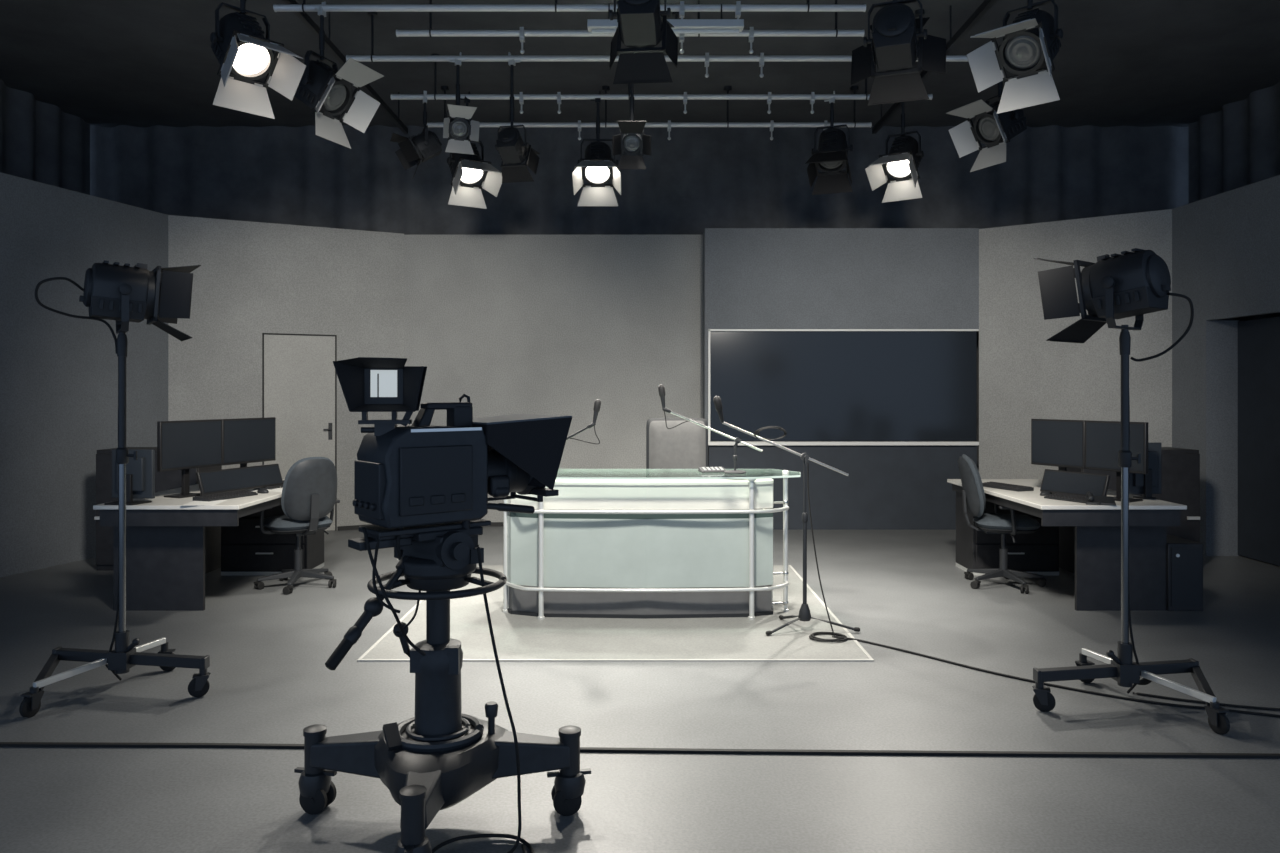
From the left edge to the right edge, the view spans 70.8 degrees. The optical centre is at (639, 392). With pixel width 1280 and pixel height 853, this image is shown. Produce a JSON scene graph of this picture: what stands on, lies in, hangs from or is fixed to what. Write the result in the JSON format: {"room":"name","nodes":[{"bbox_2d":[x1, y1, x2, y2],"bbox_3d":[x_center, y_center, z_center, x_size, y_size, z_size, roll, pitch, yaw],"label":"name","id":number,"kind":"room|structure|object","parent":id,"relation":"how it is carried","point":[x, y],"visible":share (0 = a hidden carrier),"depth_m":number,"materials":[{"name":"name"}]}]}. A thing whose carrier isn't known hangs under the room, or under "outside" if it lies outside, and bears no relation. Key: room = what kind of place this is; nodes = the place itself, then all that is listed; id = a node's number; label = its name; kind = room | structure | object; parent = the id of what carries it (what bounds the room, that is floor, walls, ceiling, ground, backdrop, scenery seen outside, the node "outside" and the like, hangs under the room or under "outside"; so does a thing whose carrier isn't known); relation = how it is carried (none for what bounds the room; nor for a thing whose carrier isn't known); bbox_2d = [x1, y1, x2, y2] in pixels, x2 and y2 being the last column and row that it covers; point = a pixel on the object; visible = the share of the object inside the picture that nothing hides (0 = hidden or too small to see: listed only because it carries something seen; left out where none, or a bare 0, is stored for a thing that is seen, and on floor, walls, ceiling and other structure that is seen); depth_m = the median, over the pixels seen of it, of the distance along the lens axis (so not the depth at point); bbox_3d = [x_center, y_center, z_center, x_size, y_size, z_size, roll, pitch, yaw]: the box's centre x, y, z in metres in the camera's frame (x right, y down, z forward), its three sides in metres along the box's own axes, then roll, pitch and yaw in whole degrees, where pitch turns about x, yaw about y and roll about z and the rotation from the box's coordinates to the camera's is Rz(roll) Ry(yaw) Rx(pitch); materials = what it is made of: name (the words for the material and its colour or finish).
{"room":"studio","nodes":[
{"label":"studio","id":0,"kind":"room"},
{"bbox_2d":[0,172,167,576],"bbox_3d":[-5.349,-0.145,6.482,0.060,3.250,5.108,0,0,14],"label":"wall","id":1,"kind":"structure","parent":0,"point":[59,372],"depth_m":7.76,"materials":[{"name":"paint"}]},
{"bbox_2d":[168,215,403,530],"bbox_3d":[-3.669,-0.145,9.502,2.321,3.250,0.060,0,0,-27],"label":"wall","id":2,"kind":"structure","parent":0,"point":[252,279],"depth_m":9.37,"materials":[{"name":"grey paint"}]},
{"bbox_2d":[262,333,336,530],"bbox_3d":[-3.576,0.428,9.479,0.739,2.103,0.062,0,0,-27],"label":"door","id":3,"kind":"structure","parent":2,"relation":"in","point":[299,375],"depth_m":9.49,"materials":[{"name":"paint"}]},
{"bbox_2d":[337,524,373,530],"bbox_3d":[-2.934,1.458,9.833,0.711,0.045,0.012,0,0,-27],"label":"baseboard","id":4,"kind":"structure","parent":2,"relation":"attached to","point":[353,527],"depth_m":9.72,"materials":[{"name":"grey"}]},
{"bbox_2d":[404,235,702,521],"bbox_3d":[-0.920,-0.140,10.030,3.400,3.240,0.060,0,0,0],"label":"wall","id":5,"kind":"structure","parent":0,"point":[512,324],"depth_m":10.00,"materials":[{"name":"grey paint"}]},
{"bbox_2d":[490,522,502,525],"bbox_3d":[-0.950,1.458,9.993,3.340,0.045,0.012,0,0,0],"label":"baseboard","id":6,"kind":"structure","parent":5,"relation":"attached to","point":[492,523],"depth_m":9.99,"materials":[{"name":"grey"}]},
{"bbox_2d":[0,526,1279,852],"bbox_3d":[0.000,1.530,4.350,18.000,0.100,13.700,0,0,0],"label":"floor","id":7,"kind":"structure","parent":0,"point":[269,649],"depth_m":4.02,"materials":[{"name":"plastic"}]},
{"bbox_2d":[19,334,209,717],"bbox_3d":[-2.565,0.595,4.486,0.781,1.770,0.593,0,0,-24],"label":"stand","id":8,"kind":"object","parent":7,"relation":"on","point":[125,655],"visible":1,"depth_m":4.43,"materials":[{"name":"black metal"}]},
{"bbox_2d":[35,260,200,353],"bbox_3d":[-2.573,-0.421,4.441,0.688,0.452,0.424,0,0,-35],"label":"spotlight","id":9,"kind":"object","parent":8,"relation":"attached to","point":[124,294],"visible":1,"depth_m":4.41,"materials":[{"name":"black metal"}]},
{"bbox_2d":[117,334,127,356],"bbox_3d":[-2.560,-0.235,4.450,0.048,0.110,0.048,0,0,0],"label":"socket","id":10,"kind":"object","parent":8,"relation":"attached to","point":[122,341],"depth_m":4.43,"materials":[{"name":"black plastic"}]},
{"bbox_2d":[94,447,221,570],"bbox_3d":[-4.105,0.978,7.688,0.850,1.005,0.465,0,0,0],"label":"partition","id":11,"kind":"object","parent":7,"relation":"on","point":[165,480],"visible":0.19,"depth_m":7.48,"materials":[{"name":"black wood"}]},
{"bbox_2d":[93,479,323,610],"bbox_3d":[-3.120,1.110,6.830,0.960,0.740,1.820,0,0,0],"label":"desk","id":12,"kind":"object","parent":7,"relation":"on","point":[171,547],"visible":0.59,"depth_m":6.12,"materials":[{"name":"laminate"}]},
{"bbox_2d":[104,449,154,504],"bbox_3d":[-3.429,0.560,6.016,0.300,0.360,0.170,0,0,8],"label":"monitor","id":13,"kind":"object","parent":12,"relation":"on","point":[140,473],"visible":0.8,"depth_m":6.04,"materials":[{"name":"grey plastic"}]},
{"bbox_2d":[157,419,221,497],"bbox_3d":[-3.269,0.468,6.454,0.170,0.545,0.553,0,0,19],"label":"monitor","id":14,"kind":"object","parent":12,"relation":"on","point":[184,445],"visible":0.91,"depth_m":6.41,"materials":[{"name":"black plastic"}]},
{"bbox_2d":[181,500,226,505],"bbox_3d":[-2.930,0.739,6.060,0.210,0.001,0.297,0,0,-8],"label":"paper sheet","id":15,"kind":"object","parent":12,"relation":"on","point":[193,503],"visible":1,"depth_m":6.01,"materials":[{"name":"white paper"}]},
{"bbox_2d":[193,490,257,501],"bbox_3d":[-2.920,0.724,6.350,0.150,0.031,0.440,0,0,21],"label":"keyboard","id":16,"kind":"object","parent":12,"relation":"on","point":[241,493],"visible":1,"depth_m":6.30,"materials":[{"name":"black plastic"}]},
{"bbox_2d":[196,464,282,495],"bbox_3d":[-2.968,0.648,6.714,0.115,0.183,0.800,0,0,19],"label":"screen","id":17,"kind":"object","parent":12,"relation":"on","point":[252,477],"visible":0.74,"depth_m":6.66,"materials":[{"name":"black"}]},
{"bbox_2d":[222,417,275,466],"bbox_3d":[-3.084,0.468,6.979,0.170,0.545,0.553,0,0,19],"label":"monitor","id":18,"kind":"object","parent":12,"relation":"on","point":[244,440],"visible":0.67,"depth_m":6.93,"materials":[{"name":"black plastic"}]},
{"bbox_2d":[257,488,268,492],"bbox_3d":[-2.790,0.721,6.660,0.103,0.036,0.060,0,0,30],"label":"computer mouse","id":19,"kind":"object","parent":12,"relation":"on","point":[261,490],"visible":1,"depth_m":6.63,"materials":[{"name":"black plastic"}]},
{"bbox_2d":[250,488,282,491],"bbox_3d":[-2.780,0.739,6.860,0.297,0.001,0.210,0,0,20],"label":"paper sheet","id":20,"kind":"object","parent":12,"relation":"on","point":[276,489],"visible":0.43,"depth_m":6.81,"materials":[{"name":"white paper"}]},
{"bbox_2d":[255,480,283,488],"bbox_3d":[-2.860,0.724,7.120,0.150,0.031,0.440,0,0,10],"label":"keyboard","id":21,"kind":"object","parent":12,"relation":"on","point":[274,486],"visible":0.25,"depth_m":6.93,"materials":[{"name":"black plastic"}]},
{"bbox_2d":[254,457,339,594],"bbox_3d":[-2.604,0.977,6.898,0.614,1.005,0.635,0,0,-44],"label":"office chair","id":22,"kind":"object","parent":7,"relation":"on","point":[309,491],"visible":0.96,"depth_m":6.71,"materials":[{"name":"grey fabric"}]},
{"bbox_2d":[294,503,590,852],"bbox_3d":[-0.702,0.924,2.978,1.057,1.112,0.707,0,0,0],"label":"pedestal","id":23,"kind":"object","parent":7,"relation":"on","point":[431,761],"visible":0.99,"depth_m":3.02,"materials":[{"name":"black metal"}]},
{"bbox_2d":[333,357,571,528],"bbox_3d":[-0.677,0.160,3.112,0.820,0.546,0.391,0,0,-40],"label":"camera","id":24,"kind":"object","parent":23,"relation":"on","point":[420,473],"visible":1,"depth_m":2.97,"materials":[{"name":"plastic"}]},
{"bbox_2d":[333,357,426,411],"bbox_3d":[-0.830,-0.027,2.885,0.293,0.172,0.110,0,0,-8],"label":"hood","id":25,"kind":"object","parent":24,"relation":"attached to","point":[368,384],"depth_m":2.90,"materials":[{"name":"black plastic"}]},
{"bbox_2d":[472,414,571,490],"bbox_3d":[-0.485,0.213,3.276,0.314,0.264,0.386,0,0,-40],"label":"hood","id":26,"kind":"object","parent":24,"relation":"attached to","point":[515,452],"depth_m":3.16,"materials":[{"name":"black plastic"}]},
{"bbox_2d":[488,488,558,501],"bbox_3d":[-0.503,0.374,3.261,0.300,0.052,0.300,0,0,-40],"label":"monitor","id":27,"kind":"object","parent":24,"relation":"on","point":[497,493],"depth_m":3.25,"materials":[{"name":"black plastic"}]},
{"bbox_2d":[357,565,873,661],"bbox_3d":[-0.135,1.476,6.330,2.850,0.008,2.740,0,0,0],"label":"floor mat","id":28,"kind":"object","parent":7,"relation":"on","point":[518,638],"visible":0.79,"depth_m":5.43,"materials":[{"name":"grey"}]},
{"bbox_2d":[502,469,800,618],"bbox_3d":[0.020,0.999,6.105,2.162,0.951,0.651,0,0,0],"label":"desk","id":29,"kind":"object","parent":28,"relation":"on","point":[628,543],"visible":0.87,"depth_m":5.91,"materials":[{"name":"white glass"}]},
{"bbox_2d":[567,399,600,443],"bbox_3d":[-0.536,0.291,6.005,0.560,0.504,0.150,0,0,24],"label":"microphone","id":30,"kind":"object","parent":29,"relation":"on","point":[597,404],"visible":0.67,"depth_m":5.94,"materials":[{"name":"grey metal"}]},
{"bbox_2d":[593,399,600,411],"bbox_3d":[-0.282,0.082,5.950,0.052,0.085,0.045,0,0,0],"label":"grille","id":31,"kind":"object","parent":30,"relation":"attached to","point":[597,404],"depth_m":5.93,"materials":[{"name":"black metal"}]},
{"bbox_2d":[555,478,773,485],"bbox_3d":[0.000,0.594,6.150,1.800,0.022,0.560,0,0,0],"label":"countertop","id":32,"kind":"structure","parent":29,"relation":"on","point":[613,482],"depth_m":5.93,"materials":[{"name":"white laminate"}]},
{"bbox_2d":[658,384,761,473],"bbox_3d":[0.479,0.241,6.049,0.717,0.603,0.150,0,0,-17],"label":"microphone stand","id":33,"kind":"object","parent":29,"relation":"on","point":[661,388],"visible":1,"depth_m":6.04,"materials":[{"name":"silver metal"}]},
{"bbox_2d":[658,384,664,396],"bbox_3d":[0.145,-0.018,6.000,0.050,0.084,0.045,0,0,0],"label":"grille","id":34,"kind":"object","parent":33,"relation":"attached to","point":[661,388],"depth_m":5.98,"materials":[{"name":"black metal"}]},
{"bbox_2d":[698,467,726,472],"bbox_3d":[0.500,0.526,6.180,0.179,0.031,0.118,0,0,-10],"label":"console","id":35,"kind":"object","parent":29,"relation":"on","point":[701,469],"visible":0.95,"depth_m":6.14,"materials":[{"name":"white plastic"}]},
{"bbox_2d":[646,418,707,468],"bbox_3d":[0.300,0.842,6.987,0.603,1.276,0.641,0,0,0],"label":"desk chair","id":36,"kind":"object","parent":28,"relation":"on","point":[685,445],"visible":0.25,"depth_m":7.20,"materials":[{"name":"grey leather"}]},
{"bbox_2d":[713,396,859,635],"bbox_3d":[0.901,0.749,5.649,0.912,1.463,0.442,0,0,0],"label":"microphone stand","id":37,"kind":"object","parent":28,"relation":"on","point":[804,613],"visible":1,"depth_m":5.55,"materials":[{"name":"black metal"}]},
{"bbox_2d":[713,396,722,410],"bbox_3d":[0.475,0.064,5.469,0.047,0.094,0.069,0,0,39],"label":"grille","id":38,"kind":"object","parent":37,"relation":"attached to","point":[717,400],"depth_m":5.45,"materials":[{"name":"black metal"}]},
{"bbox_2d":[0,742,1279,758],"bbox_3d":[-0.100,1.474,3.716,10.602,0.012,0.055,0,0,1],"label":"cable","id":39,"kind":"object","parent":7,"relation":"on","point":[2,744],"visible":0.9,"depth_m":3.69,"materials":[{"name":"black rubber"}]},
{"bbox_2d":[958,454,1045,593],"bbox_3d":[2.786,0.977,6.922,0.635,1.005,0.614,0,0,9],"label":"office chair","id":40,"kind":"object","parent":7,"relation":"on","point":[973,495],"visible":0.92,"depth_m":6.83,"materials":[{"name":"grey fabric"}]},
{"bbox_2d":[809,632,1279,717],"bbox_3d":[2.085,1.465,4.670,2.617,0.028,0.241,0,0,37],"label":"cable","id":41,"kind":"object","parent":7,"relation":"on","point":[840,637],"visible":0.98,"depth_m":4.67,"materials":[{"name":"black rubber"}]},
{"bbox_2d":[947,479,1186,610],"bbox_3d":[3.120,1.110,6.830,0.960,0.740,1.820,0,0,0],"label":"desk","id":42,"kind":"object","parent":7,"relation":"on","point":[1083,540],"visible":0.71,"depth_m":6.12,"materials":[{"name":"laminate"}]},
{"bbox_2d":[982,482,1033,490],"bbox_3d":[2.830,0.724,6.980,0.150,0.031,0.440,0,0,-20],"label":"keyboard","id":43,"kind":"object","parent":42,"relation":"on","point":[1005,486],"visible":0.96,"depth_m":6.91,"materials":[{"name":"black plastic"}]},
{"bbox_2d":[1040,491,1050,495],"bbox_3d":[2.930,0.721,6.500,0.103,0.036,0.060,0,0,-30],"label":"computer mouse","id":44,"kind":"object","parent":42,"relation":"on","point":[1043,493],"visible":0.84,"depth_m":6.47,"materials":[{"name":"black plastic"}]},
{"bbox_2d":[1031,419,1085,470],"bbox_3d":[3.129,0.468,6.638,0.170,0.545,0.461,0,0,-25],"label":"monitor","id":45,"kind":"object","parent":42,"relation":"on","point":[1054,442],"visible":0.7,"depth_m":6.59,"materials":[{"name":"black plastic"}]},
{"bbox_2d":[1044,493,1102,504],"bbox_3d":[3.000,0.724,6.160,0.150,0.031,0.440,0,0,-25],"label":"keyboard","id":46,"kind":"object","parent":42,"relation":"on","point":[1057,496],"visible":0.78,"depth_m":6.20,"materials":[{"name":"black plastic"}]},
{"bbox_2d":[1040,469,1109,495],"bbox_3d":[3.059,0.648,6.347,0.115,0.183,0.520,0,0,-25],"label":"screen","id":47,"kind":"object","parent":42,"relation":"on","point":[1054,481],"visible":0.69,"depth_m":6.33,"materials":[{"name":"black plastic"}]},
{"bbox_2d":[1085,491,1115,505],"bbox_3d":[3.062,0.700,5.990,0.179,0.079,0.118,0,0,20],"label":"telephone","id":48,"kind":"object","parent":42,"relation":"on","point":[1089,499],"visible":0.99,"depth_m":5.97,"materials":[{"name":"black plastic"}]},
{"bbox_2d":[1085,420,1147,502],"bbox_3d":[3.329,0.468,6.218,0.170,0.545,0.461,0,0,-25],"label":"monitor","id":49,"kind":"object","parent":42,"relation":"on","point":[1102,438],"visible":0.77,"depth_m":6.21,"materials":[{"name":"black plastic"}]},
{"bbox_2d":[1129,442,1161,498],"bbox_3d":[3.544,0.545,6.313,0.270,0.390,0.095,0,0,-8],"label":"monitor","id":50,"kind":"object","parent":42,"relation":"on","point":[1148,484],"visible":0.73,"depth_m":6.31,"materials":[{"name":"grey plastic"}]},
{"bbox_2d":[1058,447,1199,542],"bbox_3d":[4.170,0.978,7.688,0.980,1.005,0.465,0,0,0],"label":"partition","id":51,"kind":"object","parent":7,"relation":"on","point":[1180,466],"visible":0.21,"depth_m":7.48,"materials":[{"name":"black wood"}]},
{"bbox_2d":[1032,331,1229,733],"bbox_3d":[2.298,0.595,4.293,0.781,1.770,0.608,0,0,24],"label":"stand","id":52,"kind":"object","parent":7,"relation":"on","point":[1121,668],"visible":1,"depth_m":4.23,"materials":[{"name":"black metal"}]},
{"bbox_2d":[1034,248,1193,361],"bbox_3d":[2.259,-0.409,4.291,0.448,0.522,0.600,0,0,-37],"label":"spotlight","id":53,"kind":"object","parent":52,"relation":"attached to","point":[1137,282],"visible":1,"depth_m":4.23,"materials":[{"name":"black metal"}]},
{"bbox_2d":[1119,331,1130,354],"bbox_3d":[2.290,-0.235,4.250,0.048,0.110,0.048,0,0,0],"label":"socket","id":54,"kind":"object","parent":52,"relation":"attached to","point":[1124,339],"depth_m":4.23,"materials":[{"name":"black plastic"}]},
{"bbox_2d":[1166,534,1202,610],"bbox_3d":[3.700,1.250,6.295,0.240,0.460,0.411,0,0,0],"label":"equipment case","id":55,"kind":"object","parent":7,"relation":"on","point":[1184,557],"visible":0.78,"depth_m":6.09,"materials":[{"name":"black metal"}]},
{"bbox_2d":[1133,692,1279,710],"bbox_3d":[3.000,1.473,4.205,1.238,0.012,0.074,0,0,17],"label":"cable","id":56,"kind":"object","parent":7,"relation":"on","point":[1137,693],"visible":0.93,"depth_m":4.28,"materials":[{"name":"black rubber"}]},
{"bbox_2d":[0,0,1279,127],"bbox_3d":[0.000,-3.190,4.350,18.000,0.100,13.700,0,0,0],"label":"ceiling","id":57,"kind":"structure","parent":0,"point":[103,63],"depth_m":8.50,"materials":[{"name":"black paint"}]},
{"bbox_2d":[0,79,89,194],"bbox_3d":[-6.505,-0.830,6.850,0.119,4.620,7.303,0,0,2],"label":"curtain","id":58,"kind":"object","parent":57,"relation":"hanging from","point":[40,142],"visible":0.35,"depth_m":9.71,"materials":[{"name":"black fabric"}]},
{"bbox_2d":[283,0,407,133],"bbox_3d":[-2.520,-2.966,7.300,0.040,0.348,4.800,0,0,0],"label":"rail","id":59,"kind":"object","parent":57,"relation":"hanging from","point":[305,18],"visible":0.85,"depth_m":7.47,"materials":[{"name":"black metal"}]},
{"bbox_2d":[273,0,865,18],"bbox_3d":[-0.500,-2.866,6.430,4.220,0.548,0.080,0,0,0],"label":"pipe","id":60,"kind":"object","parent":57,"relation":"hanging from","point":[738,7],"visible":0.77,"depth_m":6.41,"materials":[{"name":"silver metal"}]},
{"bbox_2d":[294,2,383,148],"bbox_3d":[-2.184,-2.292,6.398,0.593,1.016,0.508,0,0,20],"label":"spotlight","id":61,"kind":"object","parent":60,"relation":"hanging from","point":[326,90],"visible":0.91,"depth_m":6.38,"materials":[{"name":"black metal"}]},
{"bbox_2d":[587,3,618,33],"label":"strip light","id":62,"kind":"object","parent":57,"relation":"hanging from","point":[596,26],"depth_m":6.33,"materials":[{"name":"white plastic"}]},
{"bbox_2d":[396,0,864,53],"bbox_3d":[-0.075,-2.866,6.880,3.570,0.548,0.080,0,0,0],"label":"pipe","id":63,"kind":"object","parent":57,"relation":"hanging from","point":[521,33],"visible":0.89,"depth_m":6.86,"materials":[{"name":"silver metal"}]},
{"bbox_2d":[90,125,1188,470],"bbox_3d":[0.000,-0.830,10.605,13.500,4.620,0.110,0,0,0],"label":"curtain","id":64,"kind":"object","parent":57,"relation":"hanging from","point":[691,182],"visible":0.19,"depth_m":10.60,"materials":[{"name":"black fabric"}]},
{"bbox_2d":[427,85,871,139],"bbox_3d":[0.080,-2.866,9.230,4.580,0.548,0.080,0,0,0],"label":"pipe","id":65,"kind":"object","parent":57,"relation":"hanging from","point":[579,124],"visible":0.77,"depth_m":9.21,"materials":[{"name":"silver metal"}]},
{"bbox_2d":[346,9,968,77],"bbox_3d":[0.450,-2.866,7.400,5.720,0.548,0.080,0,0,0],"label":"pipe","id":66,"kind":"object","parent":57,"relation":"hanging from","point":[706,58],"visible":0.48,"depth_m":7.38,"materials":[{"name":"silver metal"}]},
{"bbox_2d":[443,52,479,154],"bbox_3d":[-1.480,-2.373,7.356,0.286,0.853,0.354,0,0,-20],"label":"spotlight","id":67,"kind":"object","parent":66,"relation":"hanging from","point":[456,129],"visible":1,"depth_m":7.31,"materials":[{"name":"black metal"}]},
{"bbox_2d":[495,52,539,182],"bbox_3d":[-1.037,-2.283,7.472,0.307,1.034,0.456,0,0,12],"label":"spotlight","id":68,"kind":"object","parent":66,"relation":"hanging from","point":[513,151],"visible":1,"depth_m":7.39,"materials":[{"name":"black metal"}]},
{"bbox_2d":[612,84,650,168],"bbox_3d":[-0.066,-2.312,7.351,0.315,0.977,0.357,0,0,0],"label":"spotlight","id":69,"kind":"object","parent":66,"relation":"hanging from","point":[631,143],"visible":0.99,"depth_m":7.31,"materials":[{"name":"black metal"}]},
{"bbox_2d":[946,81,1026,171],"bbox_3d":[2.871,-2.321,7.359,0.609,0.957,0.485,0,0,-25],"label":"spotlight","id":70,"kind":"object","parent":66,"relation":"hanging from","point":[994,130],"visible":0.92,"depth_m":7.35,"materials":[{"name":"black metal"}]},
{"bbox_2d":[391,53,932,113],"bbox_3d":[0.200,-2.866,8.360,5.020,0.548,0.080,0,0,0],"label":"pipe","id":71,"kind":"object","parent":57,"relation":"hanging from","point":[521,97],"visible":0.91,"depth_m":8.34,"materials":[{"name":"silver metal"}]},
{"bbox_2d":[390,91,441,178],"bbox_3d":[-2.066,-2.403,8.335,0.456,0.795,0.307,0,0,-20],"label":"spotlight","id":72,"kind":"object","parent":71,"relation":"hanging from","point":[414,149],"visible":1,"depth_m":8.29,"materials":[{"name":"black metal"}]},
{"bbox_2d":[447,91,501,208],"bbox_3d":[-1.533,-2.264,8.307,0.448,1.072,0.576,0,0,-32],"label":"spotlight","id":73,"kind":"object","parent":71,"relation":"hanging from","point":[467,170],"visible":0.88,"depth_m":8.31,"materials":[{"name":"black metal"}]},
{"bbox_2d":[572,91,620,205],"bbox_3d":[-0.390,-2.265,8.271,0.441,1.070,0.585,0,0,0],"label":"spotlight","id":74,"kind":"object","parent":71,"relation":"hanging from","point":[598,167],"visible":1,"depth_m":8.31,"materials":[{"name":"black metal"}]},
{"bbox_2d":[805,91,852,194],"bbox_3d":[1.757,-2.328,8.287,0.382,0.945,0.552,0,0,20],"label":"spotlight","id":75,"kind":"object","parent":71,"relation":"hanging from","point":[830,157],"visible":1,"depth_m":8.32,"materials":[{"name":"black metal"}]},
{"bbox_2d":[865,102,923,202],"bbox_3d":[2.365,-2.292,8.309,0.448,1.015,0.581,0,0,35],"label":"spotlight","id":76,"kind":"object","parent":71,"relation":"hanging from","point":[903,160],"visible":0.97,"depth_m":8.30,"materials":[{"name":"black metal"}]},
{"bbox_2d":[667,3,743,33],"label":"strip light","id":77,"kind":"object","parent":57,"relation":"hanging from","point":[684,26],"depth_m":6.33,"materials":[{"name":"white"}]},
{"bbox_2d":[872,0,996,133],"bbox_3d":[2.520,-2.966,7.300,0.040,0.348,4.800,0,0,0],"label":"rail","id":78,"kind":"object","parent":57,"relation":"hanging from","point":[986,5],"visible":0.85,"depth_m":7.20,"materials":[{"name":"black metal"}]},
{"bbox_2d":[1189,81,1279,320],"bbox_3d":[6.505,-0.830,6.850,0.110,4.620,7.303,0,0,-2],"label":"curtain","id":79,"kind":"object","parent":57,"relation":"hanging from","point":[1236,146],"visible":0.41,"depth_m":9.69,"materials":[{"name":"black fabric"}]},
{"bbox_3d":[0.000,-2.927,5.500,5.620,0.425,0.080,0,0,0],"label":"pipe","id":80,"kind":"object","parent":57,"relation":"hanging from","visible":0},
{"bbox_2d":[210,0,305,118],"bbox_3d":[-2.337,-2.256,5.466,0.585,1.088,0.448,0,0,42],"label":"spotlight","id":81,"kind":"object","parent":80,"relation":"hanging from","point":[241,49],"visible":1,"depth_m":5.45,"materials":[{"name":"black metal"}]},
{"bbox_2d":[609,0,677,83],"bbox_3d":[0.008,-2.380,5.595,0.436,0.840,0.608,0,0,5],"label":"spotlight","id":82,"kind":"object","parent":80,"relation":"hanging from","point":[642,25],"visible":1,"depth_m":5.58,"materials":[{"name":"black metal"}]},
{"bbox_2d":[851,0,945,105],"bbox_3d":[1.580,-2.326,5.559,0.580,0.947,0.541,0,0,20],"label":"spotlight","id":83,"kind":"object","parent":80,"relation":"hanging from","point":[894,46],"visible":1,"depth_m":5.58,"materials":[{"name":"black metal"}]},
{"bbox_2d":[967,0,1062,113],"bbox_3d":[2.285,-2.270,5.454,0.455,1.060,0.608,0,0,45],"label":"spotlight","id":84,"kind":"object","parent":80,"relation":"hanging from","point":[1028,49],"visible":1,"depth_m":5.45,"materials":[{"name":"black metal"}]},
{"bbox_2d":[703,228,978,529],"bbox_3d":[2.180,-0.150,9.855,2.960,3.260,0.330,0,0,0],"label":"wall","id":85,"kind":"structure","parent":0,"point":[894,411],"depth_m":9.75,"materials":[{"name":"grey paint"}]},
{"bbox_2d":[979,209,1171,478],"bbox_3d":[4.408,-0.145,9.214,1.804,3.250,0.060,0,0,36],"label":"wall","id":86,"kind":"structure","parent":0,"point":[1024,376],"depth_m":9.29,"materials":[{"name":"grey paint"}]},
{"bbox_2d":[1172,198,1205,555],"bbox_3d":[5.162,-0.145,8.422,0.060,3.250,0.481,0,0,-3],"label":"wall","id":87,"kind":"structure","parent":0,"point":[1188,220],"depth_m":8.39,"materials":[{"name":"paint"}]},
{"bbox_2d":[1206,175,1279,319],"bbox_3d":[5.232,-1.215,7.092,0.060,1.110,2.183,0,0,-3],"label":"lintel","id":88,"kind":"object","parent":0,"point":[1243,223],"visible":1,"depth_m":7.70,"materials":[{"name":"paint"}]},
{"bbox_2d":[1206,317,1279,565],"bbox_3d":[5.312,0.410,7.150,0.335,2.140,2.300,0,0,0],"label":"door","id":89,"kind":"structure","parent":88,"relation":"attached to","point":[1243,357],"depth_m":8.11,"materials":[{"name":"paint"}]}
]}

